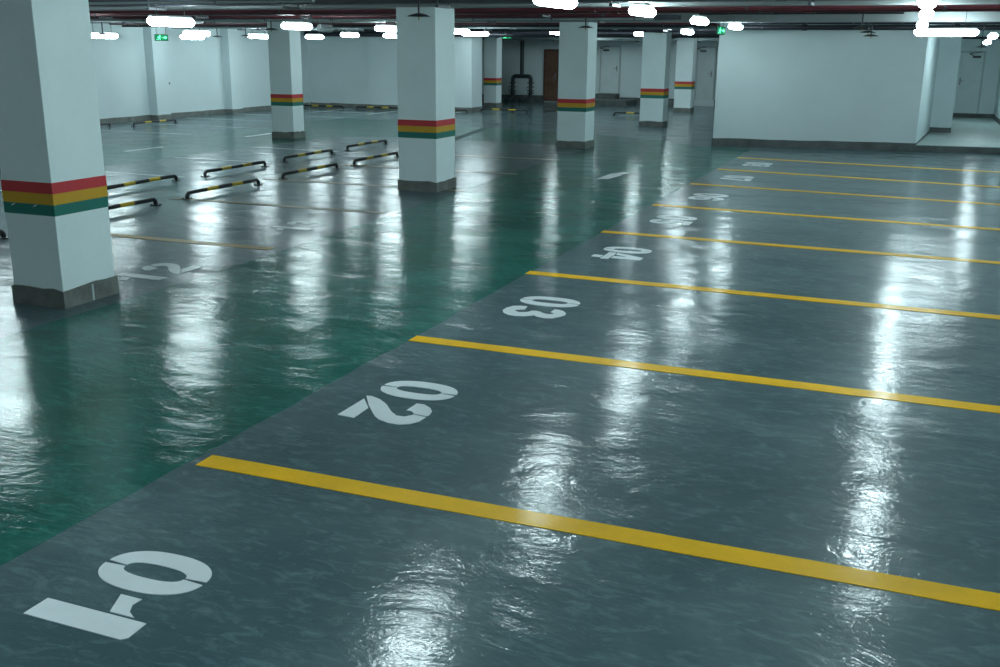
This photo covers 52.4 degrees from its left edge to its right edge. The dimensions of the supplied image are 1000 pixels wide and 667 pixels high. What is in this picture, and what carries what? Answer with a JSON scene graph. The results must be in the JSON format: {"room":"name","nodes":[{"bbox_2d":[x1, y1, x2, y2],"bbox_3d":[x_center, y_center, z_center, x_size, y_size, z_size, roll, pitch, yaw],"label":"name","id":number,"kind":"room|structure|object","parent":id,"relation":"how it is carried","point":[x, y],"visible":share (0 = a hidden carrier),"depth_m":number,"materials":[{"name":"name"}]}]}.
{"room":"parking garage","nodes":[
{"label":"parking garage","id":0,"kind":"room"},
{"bbox_2d":[91,23,309,118],"bbox_3d":[-14.635,-5.157,20.178,0.250,3.020,39.600,7,17,21],"label":"wall","id":1,"kind":"structure","parent":0,"point":[195,71],"depth_m":31.40,"materials":[{"name":"white paint"}]},
{"bbox_2d":[143,27,170,114],"bbox_3d":[-10.191,-7.900,30.146,0.310,3.020,0.600,7,17,21],"label":"pilaster","id":2,"kind":"object","parent":1,"relation":"attached to","point":[155,51],"depth_m":30.04,"materials":[{"name":"white paint"}]},
{"bbox_2d":[100,102,308,122],"bbox_3d":[-14.407,-3.731,20.420,0.328,0.148,39.500,7,17,21],"label":"baseboard","id":3,"kind":"structure","parent":1,"relation":"attached to","point":[218,111],"depth_m":31.64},
{"bbox_2d":[220,29,242,108],"bbox_3d":[-8.831,-8.799,33.412,0.310,3.020,0.600,7,17,21],"label":"pilaster","id":4,"kind":"object","parent":1,"relation":"attached to","point":[230,41],"depth_m":33.29,"materials":[{"name":"white paint"}]},
{"bbox_2d":[307,30,481,107],"bbox_3d":[-4.049,-9.728,36.892,6.980,3.020,0.950,7,17,21],"label":"wall","id":5,"kind":"structure","parent":0,"point":[349,70],"depth_m":36.93,"materials":[{"name":"white paint"}]},
{"bbox_2d":[310,102,481,111],"bbox_3d":[-3.940,-8.328,37.223,6.748,0.147,0.968,7,17,21],"label":"baseboard","id":6,"kind":"structure","parent":5,"relation":"attached to","point":[473,109],"depth_m":37.32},
{"bbox_2d":[0,100,999,666],"bbox_3d":[-2.139,-3.312,19.951,24.100,0.204,48.200,7,17,21],"label":"floor","id":7,"kind":"structure","parent":0,"point":[667,396],"depth_m":6.12,"materials":[{"name":"grey paint"}]},
{"bbox_2d":[0,229,8,238],"bbox_3d":[-5.930,-0.918,10.677,0.150,0.114,1.890,7,17,21],"label":"wheel stop","id":8,"kind":"object","parent":7,"relation":"on","point":[2,233],"visible":0.84,"depth_m":11.43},
{"bbox_2d":[0,0,118,308],"bbox_3d":[-3.729,-1.606,8.420,0.569,2.690,0.632,7,17,21],"label":"column","id":9,"kind":"structure","parent":7,"relation":"on","point":[54,184],"depth_m":8.27,"materials":[{"name":"paint"}]},
{"bbox_2d":[108,197,160,209],"bbox_3d":[-5.055,-1.605,13.164,0.150,0.114,1.890,7,17,21],"label":"wheel stop","id":10,"kind":"object","parent":7,"relation":"on","point":[155,203],"visible":0.52,"depth_m":13.56,"materials":[{"name":"metal"}]},
{"bbox_2d":[107,174,180,193],"bbox_3d":[-5.551,-2.323,15.721,0.150,0.114,1.890,6,16,18],"label":"wheel stop","id":11,"kind":"object","parent":7,"relation":"on","point":[174,176],"visible":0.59,"depth_m":15.73,"materials":[{"name":"metal"}]},
{"bbox_2d":[131,119,178,126],"bbox_3d":[-9.664,-5.916,28.461,0.150,0.114,1.890,7,17,21],"label":"wheel stop","id":12,"kind":"object","parent":7,"relation":"on","point":[165,120],"visible":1,"depth_m":28.40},
{"bbox_2d":[182,178,262,198],"bbox_3d":[-4.157,-2.199,15.320,0.150,0.114,1.890,7,17,21],"label":"wheel stop","id":13,"kind":"object","parent":7,"relation":"on","point":[256,180],"visible":1,"depth_m":15.21,"materials":[{"name":"metal"}]},
{"bbox_2d":[201,160,268,176],"bbox_3d":[-4.638,-2.912,17.861,0.150,0.114,1.890,7,17,21],"label":"wheel stop","id":14,"kind":"object","parent":7,"relation":"on","point":[263,162],"visible":1,"depth_m":17.75,"materials":[{"name":"metal"}]},
{"bbox_2d":[267,22,305,138],"bbox_3d":[-5.124,-6.061,24.334,0.632,2.690,0.502,7,17,21],"label":"column","id":15,"kind":"structure","parent":7,"relation":"on","point":[284,45],"depth_m":24.17,"materials":[{"name":"paint"}]},
{"bbox_2d":[280,149,335,161],"bbox_3d":[-3.792,-3.544,20.151,0.150,0.114,1.890,7,17,21],"label":"wheel stop","id":16,"kind":"object","parent":7,"relation":"on","point":[325,150],"visible":1,"depth_m":20.05,"materials":[{"name":"metal"}]},
{"bbox_2d":[279,163,340,179],"bbox_3d":[-3.273,-2.826,17.596,0.150,0.114,1.890,7,17,21],"label":"wheel stop","id":17,"kind":"object","parent":7,"relation":"on","point":[330,164],"visible":1,"depth_m":17.47,"materials":[{"name":"metal"}]},
{"bbox_2d":[303,104,343,108],"bbox_3d":[-6.457,-8.252,36.933,1.890,0.114,0.150,7,17,21],"label":"wheel stop","id":18,"kind":"object","parent":7,"relation":"on","point":[303,104],"visible":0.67,"depth_m":36.86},
{"bbox_2d":[344,139,388,150],"bbox_3d":[-2.941,-4.193,22.503,0.150,0.114,1.890,7,17,21],"label":"wheel stop","id":19,"kind":"object","parent":7,"relation":"on","point":[381,140],"visible":1,"depth_m":22.37,"materials":[{"name":"metal"}]},
{"bbox_2d":[350,151,398,164],"bbox_3d":[-2.399,-3.411,19.720,0.150,0.114,1.890,7,17,21],"label":"wheel stop","id":20,"kind":"object","parent":7,"relation":"on","point":[395,152],"visible":0.96,"depth_m":19.60,"materials":[{"name":"metal"}]},
{"bbox_2d":[356,106,397,108],"bbox_3d":[-4.360,-8.052,36.282,1.890,0.114,0.150,7,17,21],"label":"wheel stop","id":21,"kind":"object","parent":7,"relation":"on","point":[357,106],"visible":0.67,"depth_m":36.30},
{"bbox_2d":[396,7,455,191],"bbox_3d":[-1.122,-3.563,15.513,0.672,2.690,0.712,7,17,21],"label":"column","id":22,"kind":"structure","parent":7,"relation":"on","point":[425,45],"depth_m":15.26,"materials":[{"name":"paint"}]},
{"bbox_2d":[483,37,501,106],"bbox_3d":[-0.275,-10.009,38.635,0.552,2.690,0.552,7,17,21],"label":"column","id":23,"kind":"structure","parent":7,"relation":"on","point":[492,45],"depth_m":38.46,"materials":[{"name":"paint"}]},
{"bbox_2d":[480,108,528,112],"bbox_3d":[0.142,-7.818,35.589,1.890,0.114,0.150,7,17,21],"label":"wheel stop","id":24,"kind":"object","parent":7,"relation":"on","point":[481,108],"visible":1,"depth_m":35.51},
{"bbox_2d":[504,40,533,102],"bbox_3d":[0.749,-11.088,41.924,1.092,3.016,1.200,7,17,21],"label":"standpipe","id":25,"kind":"object","parent":7,"relation":"on","point":[521,75],"visible":0.98,"depth_m":42.30,"materials":[{"name":"metal"}]},
{"bbox_2d":[556,22,596,148],"bbox_3d":[1.707,-5.505,22.563,0.692,2.690,0.692,7,17,21],"label":"column","id":26,"kind":"structure","parent":7,"relation":"on","point":[577,46],"depth_m":22.30,"materials":[{"name":"paint"}]},
{"bbox_2d":[595,93,635,105],"bbox_3d":[4.550,-9.489,41.164,1.600,0.410,1.585,7,17,21],"label":"concrete steps","id":27,"kind":"structure","parent":7,"relation":"on","point":[609,99],"depth_m":40.85,"materials":[{"name":"concrete"}]},
{"bbox_2d":[612,112,639,114],"bbox_3d":[4.680,-7.392,34.207,1.890,0.114,0.150,7,17,21],"label":"wheel stop","id":28,"kind":"object","parent":7,"relation":"on","point":[614,112],"visible":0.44,"depth_m":34.32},
{"bbox_2d":[638,32,671,126],"bbox_3d":[4.471,-7.340,29.223,0.712,2.690,0.632,7,17,21],"label":"column","id":29,"kind":"structure","parent":7,"relation":"on","point":[654,93],"depth_m":28.98,"materials":[{"name":"paint"}]},
{"bbox_2d":[673,38,696,111],"bbox_3d":[6.650,-9.329,36.418,0.632,2.690,0.612,7,17,21],"label":"column","id":30,"kind":"structure","parent":7,"relation":"on","point":[686,53],"depth_m":36.19,"materials":[{"name":"paint"}]},
{"bbox_2d":[482,23,963,142],"bbox_3d":[2.821,-8.675,33.343,22.190,3.020,17.900,7,17,21],"label":"wall","id":31,"kind":"structure","parent":0,"point":[893,86],"depth_m":22.93,"materials":[{"name":"white paint"}]},
{"bbox_2d":[543,49,558,100],"bbox_3d":[2.151,-10.845,42.644,0.670,2.105,0.107,7,17,21],"label":"door","id":32,"kind":"structure","parent":31,"relation":"in","point":[551,56],"depth_m":42.66,"materials":[{"name":"brown wood"}]},
{"bbox_2d":[482,94,714,105],"bbox_3d":[6.082,-9.474,41.427,20.300,0.268,0.030,7,17,21],"label":"baseboard","id":33,"kind":"structure","parent":31,"relation":"attached to","point":[538,98],"depth_m":43.18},
{"bbox_2d":[599,46,620,92],"bbox_3d":[4.489,-10.817,41.614,0.870,1.885,0.221,7,17,21],"label":"door","id":34,"kind":"structure","parent":31,"relation":"in","point":[610,56],"depth_m":41.68,"materials":[{"name":"white paint"}]},
{"bbox_2d":[694,46,716,99],"bbox_3d":[8.130,-10.316,40.235,0.780,2.045,0.221,7,17,21],"label":"door","id":35,"kind":"structure","parent":31,"relation":"in","point":[706,55],"depth_m":40.29,"materials":[{"name":"white paint"}]},
{"bbox_2d":[711,113,999,150],"bbox_3d":[10.309,-5.699,28.017,6.690,0.278,12.526,7,17,21],"label":"baseboard","id":36,"kind":"structure","parent":31,"relation":"attached to","point":[715,141],"depth_m":23.21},
{"bbox_2d":[915,146,999,153],"bbox_3d":[10.319,-4.032,22.324,2.252,0.128,0.035,5,16,14],"label":"trim","id":37,"kind":"structure","parent":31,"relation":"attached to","point":[981,150],"depth_m":22.37,"materials":[{"name":"paint"}]},
{"bbox_2d":[915,117,999,147],"bbox_3d":[12.468,-5.459,27.482,2.230,0.140,11.780,7,17,21],"label":"floor","id":38,"kind":"structure","parent":0,"point":[965,131],"depth_m":25.35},
{"bbox_2d":[961,30,999,113],"bbox_3d":[15.145,-8.271,32.288,1.700,3.020,0.200,7,17,21],"label":"wall","id":39,"kind":"structure","parent":0,"point":[992,61],"depth_m":32.05,"materials":[{"name":"white paint"}]},
{"bbox_2d":[953,51,986,113],"bbox_3d":[14.882,-7.976,32.255,0.810,1.925,0.221,7,17,21],"label":"door","id":40,"kind":"structure","parent":39,"relation":"in","point":[972,63],"depth_m":32.30,"materials":[{"name":"white paint"}]},
{"bbox_2d":[994,70,999,118],"bbox_3d":[7.962,-2.964,13.045,0.250,3.020,42.600,7,17,21],"label":"wall","id":41,"kind":"structure","parent":0,"point":[997,101],"depth_m":31.32,"materials":[{"name":"white paint"}]},
{"bbox_3d":[-2.111,-6.436,19.080,24.100,0.250,48.200,7,17,21],"label":"ceiling","id":42,"kind":"structure","parent":0,"visible":0},
{"bbox_2d":[91,22,117,38],"bbox_3d":[-9.896,-7.709,25.214,0.170,0.730,0.980,7,17,21],"label":"light","id":43,"kind":"object","parent":42,"relation":"hanging from","point":[112,35],"visible":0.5,"depth_m":25.28,"materials":[{"name":"white"}]},
{"bbox_2d":[91,33,117,38],"bbox_3d":[-9.898,-7.411,25.297,0.170,0.112,0.980,7,17,21],"label":"diffuser","id":44,"kind":"object","parent":43,"relation":"attached to","point":[94,35],"depth_m":25.33,"materials":[{"name":"white"}]},
{"bbox_2d":[154,27,167,40],"bbox_3d":[-9.131,-8.269,27.310,0.350,0.765,0.045,-2,16,-8],"label":"exit sign","id":45,"kind":"object","parent":42,"relation":"hanging from","point":[158,37],"visible":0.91,"depth_m":27.37,"materials":[{"name":"green"}]},
{"bbox_2d":[147,0,194,26],"bbox_3d":[-4.926,-4.911,15.162,0.170,0.630,0.980,7,17,21],"label":"light","id":46,"kind":"object","parent":42,"relation":"hanging from","point":[153,20],"visible":1,"depth_m":15.12,"materials":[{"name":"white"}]},
{"bbox_2d":[147,18,194,26],"bbox_3d":[-4.928,-4.661,15.232,0.170,0.112,0.980,7,17,21],"label":"diffuser","id":47,"kind":"object","parent":46,"relation":"attached to","point":[169,22],"depth_m":15.15,"materials":[{"name":"white"}]},
{"bbox_2d":[180,27,204,39],"bbox_3d":[-8.711,-8.683,28.700,0.170,0.708,0.980,7,17,21],"label":"light","id":48,"kind":"object","parent":42,"relation":"hanging from","point":[182,36],"visible":0.5,"depth_m":28.61,"materials":[{"name":"white"}]},
{"bbox_2d":[180,35,204,39],"bbox_3d":[-8.714,-8.396,28.780,0.170,0.112,0.980,7,17,21],"label":"diffuser","id":49,"kind":"object","parent":48,"relation":"attached to","point":[181,36],"depth_m":28.64,"materials":[{"name":"white"}]},
{"bbox_2d":[183,27,209,35],"bbox_3d":[-7.759,-7.936,25.938,0.170,0.645,0.980,7,17,21],"label":"light","id":50,"kind":"object","parent":42,"relation":"hanging from","point":[187,32],"visible":0.96,"depth_m":25.88,"materials":[{"name":"white"}]},
{"bbox_2d":[183,31,209,35],"bbox_3d":[-7.761,-7.679,26.009,0.170,0.112,0.980,7,17,21],"label":"diffuser","id":51,"kind":"object","parent":50,"relation":"attached to","point":[187,33],"depth_m":25.90,"materials":[{"name":"white"}]},
{"bbox_2d":[88,0,313,4],"bbox_3d":[-8.851,-5.062,15.112,14.080,0.380,0.039,7,17,21],"label":"conduit","id":52,"kind":"object","parent":42,"relation":"hanging from","point":[215,1],"visible":0.6,"depth_m":13.23,"materials":[{"name":"metal"}]},
{"bbox_2d":[248,32,267,38],"bbox_3d":[-7.380,-9.338,30.982,0.170,0.650,0.980,7,17,21],"label":"light","id":53,"kind":"object","parent":42,"relation":"hanging from","point":[264,35],"visible":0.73,"depth_m":30.99,"materials":[{"name":"white"}]},
{"bbox_2d":[248,35,267,38],"bbox_3d":[-7.382,-9.079,31.055,0.170,0.112,0.980,7,17,21],"label":"diffuser","id":54,"kind":"object","parent":53,"relation":"attached to","point":[251,36],"depth_m":31.01,"materials":[{"name":"white"}]},
{"bbox_2d":[281,15,311,29],"bbox_3d":[-4.035,-6.322,20.136,0.170,0.570,0.980,7,17,21],"label":"light","id":55,"kind":"object","parent":42,"relation":"hanging from","point":[294,25],"visible":0.97,"depth_m":20.09,"materials":[{"name":"white"}]},
{"bbox_2d":[281,23,311,29],"bbox_3d":[-4.037,-6.102,20.198,0.170,0.112,0.980,7,17,21],"label":"diffuser","id":56,"kind":"object","parent":55,"relation":"attached to","point":[294,26],"depth_m":20.10,"materials":[{"name":"white"}]},
{"bbox_2d":[305,31,323,38],"bbox_3d":[-6.021,-9.885,32.948,0.170,0.630,0.980,7,17,21],"label":"light","id":57,"kind":"object","parent":42,"relation":"hanging from","point":[308,36],"visible":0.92,"depth_m":32.88,"materials":[{"name":"white"}]},
{"bbox_2d":[305,35,323,38],"bbox_3d":[-6.024,-9.636,33.018,0.170,0.112,0.980,7,17,21],"label":"diffuser","id":58,"kind":"object","parent":57,"relation":"attached to","point":[307,36],"depth_m":32.91,"materials":[{"name":"white"}]},
{"bbox_2d":[316,18,333,32],"bbox_3d":[-3.772,-6.789,21.854,0.170,0.590,0.639,7,17,21],"label":"light","id":59,"kind":"object","parent":42,"relation":"hanging from","point":[320,27],"visible":0.94,"depth_m":21.80,"materials":[{"name":"plastic"}]},
{"bbox_2d":[316,27,333,32],"bbox_3d":[-3.774,-6.559,21.918,0.170,0.112,0.550,7,17,21],"label":"diffuser","id":60,"kind":"object","parent":59,"relation":"attached to","point":[320,29],"depth_m":21.79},
{"bbox_2d":[340,29,358,36],"bbox_3d":[-4.613,-9.398,31.154,0.170,0.580,0.980,7,17,21],"label":"light","id":61,"kind":"object","parent":42,"relation":"hanging from","point":[344,33],"visible":0.94,"depth_m":31.05,"materials":[{"name":"white"}]},
{"bbox_2d":[340,33,358,36],"bbox_3d":[-4.615,-9.172,31.217,0.170,0.112,0.980,7,17,21],"label":"diffuser","id":62,"kind":"object","parent":61,"relation":"attached to","point":[342,34],"depth_m":31.09,"materials":[{"name":"white"}]},
{"bbox_2d":[98,13,629,18],"bbox_3d":[-5.529,-6.358,19.854,16.580,0.375,0.400,7,17,21],"label":"cable tray","id":63,"kind":"object","parent":42,"relation":"hanging from","point":[542,15],"visible":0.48,"depth_m":19.27,"materials":[{"name":"metal"}]},
{"bbox_2d":[90,14,639,18],"bbox_3d":[-4.997,-6.838,21.513,16.280,0.334,0.098,7,17,21],"label":"pipe","id":64,"kind":"object","parent":42,"relation":"hanging from","point":[480,15],"visible":0.42,"depth_m":20.52,"materials":[{"name":"metal"}]},
{"bbox_2d":[90,17,653,20],"bbox_3d":[-4.587,-7.103,22.499,16.280,0.347,0.054,7,17,21],"label":"conduit","id":65,"kind":"object","parent":42,"relation":"hanging from","point":[634,18],"visible":0.54,"depth_m":21.80,"materials":[{"name":"metal"}]},
{"bbox_2d":[90,15,680,23],"bbox_3d":[-4.216,-7.186,22.880,16.680,0.385,0.400,7,17,21],"label":"cable tray","id":66,"kind":"object","parent":42,"relation":"hanging from","point":[656,17],"visible":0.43,"depth_m":21.00,"materials":[{"name":"metal"}]},
{"bbox_2d":[375,24,395,31],"bbox_3d":[-2.674,-7.386,23.915,0.170,0.530,0.980,7,17,21],"label":"light","id":67,"kind":"object","parent":42,"relation":"hanging from","point":[379,27],"visible":0.77,"depth_m":23.82,"materials":[{"name":"white"}]},
{"bbox_2d":[383,32,396,37],"bbox_3d":[-3.478,-9.787,32.586,0.170,0.580,0.980,7,17,21],"label":"light","id":68,"kind":"object","parent":42,"relation":"hanging from","point":[386,35],"visible":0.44,"depth_m":32.43,"materials":[{"name":"white"}]},
{"bbox_2d":[383,34,396,37],"bbox_3d":[-3.480,-9.562,32.649,0.170,0.112,0.980,7,17,21],"label":"diffuser","id":69,"kind":"object","parent":68,"relation":"attached to","point":[385,35],"depth_m":32.43,"materials":[{"name":"white"}]},
{"bbox_2d":[109,23,691,24],"bbox_3d":[-3.218,-7.899,25.398,16.580,0.349,0.098,7,17,21],"label":"pipe","id":70,"kind":"object","parent":42,"relation":"hanging from","point":[109,23],"visible":0.2,"depth_m":25.35,"materials":[{"name":"metal"}]},
{"bbox_2d":[122,24,710,26],"bbox_3d":[-2.986,-7.993,25.834,16.680,0.397,0.073,7,17,21],"label":"conduit","id":71,"kind":"object","parent":42,"relation":"hanging from","point":[663,25],"visible":0.48,"depth_m":24.85,"materials":[{"name":"metal"}]},
{"bbox_2d":[407,0,429,19],"bbox_3d":[-1.075,-4.429,13.411,0.316,0.550,0.316,7,17,21],"label":"sprinkler","id":72,"kind":"object","parent":42,"relation":"hanging from","point":[418,14],"visible":1,"depth_m":13.42,"materials":[{"name":"metal"}]},
{"bbox_2d":[171,23,719,30],"bbox_3d":[-2.175,-8.547,27.914,16.580,0.435,0.500,7,17,21],"label":"air duct","id":73,"kind":"object","parent":42,"relation":"hanging from","point":[718,24],"visible":0.23,"depth_m":26.93,"materials":[{"name":"metal"}]},
{"bbox_2d":[454,27,469,33],"bbox_3d":[-1.026,-8.078,26.447,0.170,0.530,0.980,7,17,21],"label":"light","id":74,"kind":"object","parent":42,"relation":"hanging from","point":[457,30],"visible":0.7,"depth_m":26.38,"materials":[{"name":"white"}]},
{"bbox_2d":[462,32,488,35],"bbox_3d":[-0.812,-10.047,33.416,0.980,0.480,0.170,7,17,21],"label":"light","id":75,"kind":"object","parent":42,"relation":"hanging from","point":[470,33],"visible":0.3,"depth_m":33.37,"materials":[{"name":"white"}]},
{"bbox_2d":[88,0,883,10],"bbox_3d":[-3.895,-4.952,14.889,23.460,0.385,0.400,7,17,21],"label":"cable tray","id":76,"kind":"object","parent":42,"relation":"hanging from","point":[316,2],"visible":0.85,"depth_m":13.90,"materials":[{"name":"metal"}]},
{"bbox_2d":[304,31,718,38],"bbox_3d":[2.614,-9.871,32.988,20.800,0.530,0.220,7,17,21],"label":"pipe","id":77,"kind":"object","parent":42,"relation":"hanging from","point":[334,33],"visible":0.1,"depth_m":33.64,"materials":[{"name":"metal"}]},
{"bbox_2d":[364,29,715,32],"bbox_3d":[1.094,-8.655,28.423,11.100,0.443,0.146,7,17,21],"label":"pipe","id":78,"kind":"object","parent":42,"relation":"hanging from","point":[365,30],"visible":0.23,"depth_m":27.80,"materials":[{"name":"metal"}]},
{"bbox_2d":[89,0,999,10],"bbox_3d":[-3.455,-5.274,15.935,23.500,0.340,0.500,7,17,21],"label":"ceiling beam","id":79,"kind":"structure","parent":42,"relation":"attached to","point":[885,2],"depth_m":13.95,"materials":[{"name":"paint"}]},
{"bbox_2d":[89,4,999,13],"bbox_3d":[-3.045,-5.526,16.925,23.460,0.361,0.122,7,17,21],"label":"pipe","id":80,"kind":"object","parent":42,"relation":"hanging from","point":[988,6],"visible":0.38,"depth_m":15.21,"materials":[{"name":"metal"}]},
{"bbox_2d":[90,11,999,22],"bbox_3d":[-0.511,-7.221,23.003,23.500,0.340,0.500,7,17,21],"label":"ceiling beam","id":81,"kind":"structure","parent":42,"relation":"attached to","point":[991,16],"depth_m":20.30,"materials":[{"name":"paint"}]},
{"bbox_2d":[90,9,999,15],"bbox_3d":[-2.561,-5.851,18.087,23.460,0.350,0.139,7,17,21],"label":"pipe","id":82,"kind":"object","parent":42,"relation":"hanging from","point":[877,10],"visible":0.13,"depth_m":16.54,"materials":[{"name":"metal"}]},
{"bbox_2d":[533,0,577,8],"bbox_3d":[0.536,-3.376,9.654,0.170,0.530,0.980,7,17,21],"label":"light","id":83,"kind":"object","parent":42,"relation":"hanging from","point":[565,4],"visible":1,"depth_m":9.59,"materials":[{"name":"white"}]},
{"bbox_2d":[578,18,592,29],"bbox_3d":[1.680,-6.208,19.843,0.316,0.535,0.316,7,17,21],"label":"sprinkler","id":84,"kind":"object","parent":42,"relation":"hanging from","point":[585,26],"visible":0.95,"depth_m":19.82,"materials":[{"name":"metal"}]},
{"bbox_2d":[482,37,718,41],"bbox_3d":[5.399,-11.655,39.552,20.700,0.575,0.550,7,17,21],"label":"air duct","id":85,"kind":"object","parent":42,"relation":"hanging from","point":[513,38],"visible":0.16,"depth_m":39.88,"materials":[{"name":"metal"}]},
{"bbox_2d":[488,32,715,35],"bbox_3d":[5.664,-9.065,30.095,12.900,0.475,0.450,7,17,21],"label":"cable tray","id":86,"kind":"object","parent":42,"relation":"hanging from","point":[507,33],"visible":0.12,"depth_m":30.99,"materials":[{"name":"metal"}]},
{"bbox_2d":[552,23,716,25],"bbox_3d":[-2.377,-8.500,27.542,16.480,0.329,0.098,7,17,21],"label":"pipe","id":87,"kind":"object","parent":42,"relation":"hanging from","point":[712,24],"visible":0.06,"depth_m":25.21,"materials":[{"name":"metal"}]},
{"bbox_2d":[634,32,642,35],"bbox_3d":[4.094,-8.917,29.560,0.170,0.500,0.980,7,17,21],"label":"light","id":88,"kind":"object","parent":42,"relation":"hanging from","point":[635,33],"visible":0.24,"depth_m":29.22,"materials":[{"name":"white"}]},
{"bbox_2d":[629,3,655,16],"bbox_3d":[1.898,-4.444,13.431,0.170,0.480,0.980,7,17,21],"label":"light","id":89,"kind":"object","parent":42,"relation":"hanging from","point":[637,9],"visible":0.89,"depth_m":13.22,"materials":[{"name":"white"}]},
{"bbox_2d":[311,24,999,29],"bbox_3d":[2.322,-9.094,29.802,23.500,0.340,0.500,7,17,21],"label":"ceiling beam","id":90,"kind":"structure","parent":42,"relation":"attached to","point":[964,24],"depth_m":32.48,"materials":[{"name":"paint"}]},
{"bbox_2d":[681,29,693,34],"bbox_3d":[4.804,-7.907,25.966,0.170,0.500,0.980,7,17,21],"label":"light","id":91,"kind":"object","parent":42,"relation":"hanging from","point":[683,31],"visible":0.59,"depth_m":25.75,"materials":[{"name":"white"}]},
{"bbox_2d":[690,13,708,25],"bbox_3d":[3.520,-5.666,17.840,0.170,0.470,0.980,7,17,21],"label":"light","id":92,"kind":"object","parent":42,"relation":"hanging from","point":[696,19],"visible":0.96,"depth_m":17.60,"materials":[{"name":"white"}]},
{"bbox_2d":[690,18,708,25],"bbox_3d":[3.518,-5.494,17.888,0.170,0.112,0.980,7,17,21],"label":"diffuser","id":93,"kind":"object","parent":92,"relation":"attached to","point":[698,21],"depth_m":17.60,"materials":[{"name":"white"}]},
{"bbox_2d":[716,23,724,34],"bbox_3d":[4.930,-6.955,22.653,0.045,0.550,0.360,13,20,38],"label":"exit sign","id":94,"kind":"object","parent":42,"relation":"hanging from","point":[719,30],"visible":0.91,"depth_m":22.68,"materials":[{"name":"green"}]},
{"bbox_2d":[728,22,742,29],"bbox_3d":[4.973,-6.641,21.381,0.170,0.470,0.980,7,17,21],"label":"light","id":95,"kind":"object","parent":42,"relation":"hanging from","point":[733,25],"visible":0.66,"depth_m":21.07,"materials":[{"name":"white"}]},
{"bbox_2d":[699,12,903,14],"bbox_3d":[5.803,-6.307,19.730,3.850,0.212,0.044,7,17,21],"label":"conduit","id":96,"kind":"object","parent":42,"relation":"hanging from","point":[793,12],"visible":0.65,"depth_m":19.71,"materials":[{"name":"metal"}]},
{"bbox_2d":[855,12,868,30],"bbox_3d":[6.883,-6.009,19.251,0.316,0.510,0.316,7,17,21],"label":"sprinkler","id":97,"kind":"object","parent":42,"relation":"hanging from","point":[861,26],"visible":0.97,"depth_m":19.24,"materials":[{"name":"metal"}]},
{"bbox_2d":[860,22,875,34],"bbox_3d":[7.385,-6.269,20.311,0.316,0.570,0.316,7,17,21],"label":"sprinkler","id":98,"kind":"object","parent":42,"relation":"hanging from","point":[867,31],"visible":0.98,"depth_m":20.29,"materials":[{"name":"metal"}]},
{"bbox_2d":[741,24,999,30],"bbox_3d":[7.976,-6.557,21.171,6.100,0.468,0.127,7,17,21],"label":"drain pipe","id":99,"kind":"object","parent":42,"relation":"hanging from","point":[984,27],"visible":0.72,"depth_m":21.43,"materials":[{"name":"metal"}]},
{"bbox_2d":[741,22,999,24],"bbox_3d":[7.909,-6.565,20.995,6.100,0.358,0.127,7,17,21],"label":"drain pipe","id":100,"kind":"object","parent":42,"relation":"hanging from","point":[773,23],"visible":0.28,"depth_m":21.19,"materials":[{"name":"metal"}]},
{"bbox_2d":[865,22,876,36],"bbox_3d":[7.638,-6.379,20.824,0.316,0.630,0.316,7,17,21],"label":"sprinkler","id":101,"kind":"object","parent":42,"relation":"hanging from","point":[871,34],"visible":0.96,"depth_m":20.83,"materials":[{"name":"metal"}]},
{"bbox_2d":[916,20,927,29],"bbox_3d":[6.757,-5.135,16.191,0.170,0.550,0.980,7,17,21],"label":"light","id":102,"kind":"object","parent":42,"relation":"hanging from","point":[921,25],"visible":0.66,"depth_m":15.83,"materials":[{"name":"white"}]},
{"bbox_2d":[919,9,933,20],"bbox_3d":[5.238,-4.104,12.413,0.170,0.530,0.980,7,17,21],"label":"light","id":103,"kind":"object","parent":42,"relation":"hanging from","point":[925,14],"visible":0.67,"depth_m":12.05,"materials":[{"name":"white"}]},
{"bbox_2d":[918,0,937,8],"bbox_3d":[3.785,-3.143,8.924,0.170,0.530,0.980,7,17,21],"label":"light","id":104,"kind":"object","parent":42,"relation":"hanging from","point":[924,4],"visible":1,"depth_m":8.63,"materials":[{"name":"white"}]},
{"bbox_2d":[914,12,978,35],"bbox_3d":[8.377,-5.876,19.000,1.120,0.605,0.170,7,17,21],"label":"light","id":105,"kind":"object","parent":42,"relation":"hanging from","point":[929,31],"visible":0.84,"depth_m":18.99,"materials":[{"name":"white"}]},
{"bbox_2d":[914,30,978,35],"bbox_3d":[8.374,-5.639,19.067,1.120,0.112,0.170,7,17,21],"label":"diffuser","id":106,"kind":"object","parent":105,"relation":"attached to","point":[917,32],"depth_m":19.00,"materials":[{"name":"white"}]},
{"bbox_2d":[962,36,999,38],"bbox_3d":[12.319,-7.790,25.885,1.830,0.554,0.067,7,17,21],"label":"conduit","id":107,"kind":"object","parent":42,"relation":"hanging from","point":[968,37],"visible":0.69,"depth_m":25.97,"materials":[{"name":"metal"}]},
{"bbox_2d":[983,30,990,44],"bbox_3d":[13.701,-8.447,28.482,0.170,0.660,0.980,7,17,21],"label":"light","id":108,"kind":"object","parent":42,"relation":"hanging from","point":[987,41],"visible":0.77,"depth_m":28.16,"materials":[{"name":"white"}]},
{"bbox_2d":[983,40,990,44],"bbox_3d":[13.699,-8.183,28.555,0.170,0.112,0.980,7,17,21],"label":"diffuser","id":109,"kind":"object","parent":108,"relation":"attached to","point":[986,42],"depth_m":28.15,"materials":[{"name":"white"}]},
{"bbox_2d":[987,24,997,38],"bbox_3d":[10.916,-6.815,22.434,0.170,0.600,0.980,7,17,21],"label":"light","id":110,"kind":"object","parent":42,"relation":"hanging from","point":[992,35],"visible":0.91,"depth_m":22.09,"materials":[{"name":"white"}]},
{"bbox_2d":[987,34,997,38],"bbox_3d":[10.914,-6.580,22.500,0.170,0.112,0.980,7,17,21],"label":"diffuser","id":111,"kind":"object","parent":110,"relation":"attached to","point":[991,36],"depth_m":22.10,"materials":[{"name":"white"}]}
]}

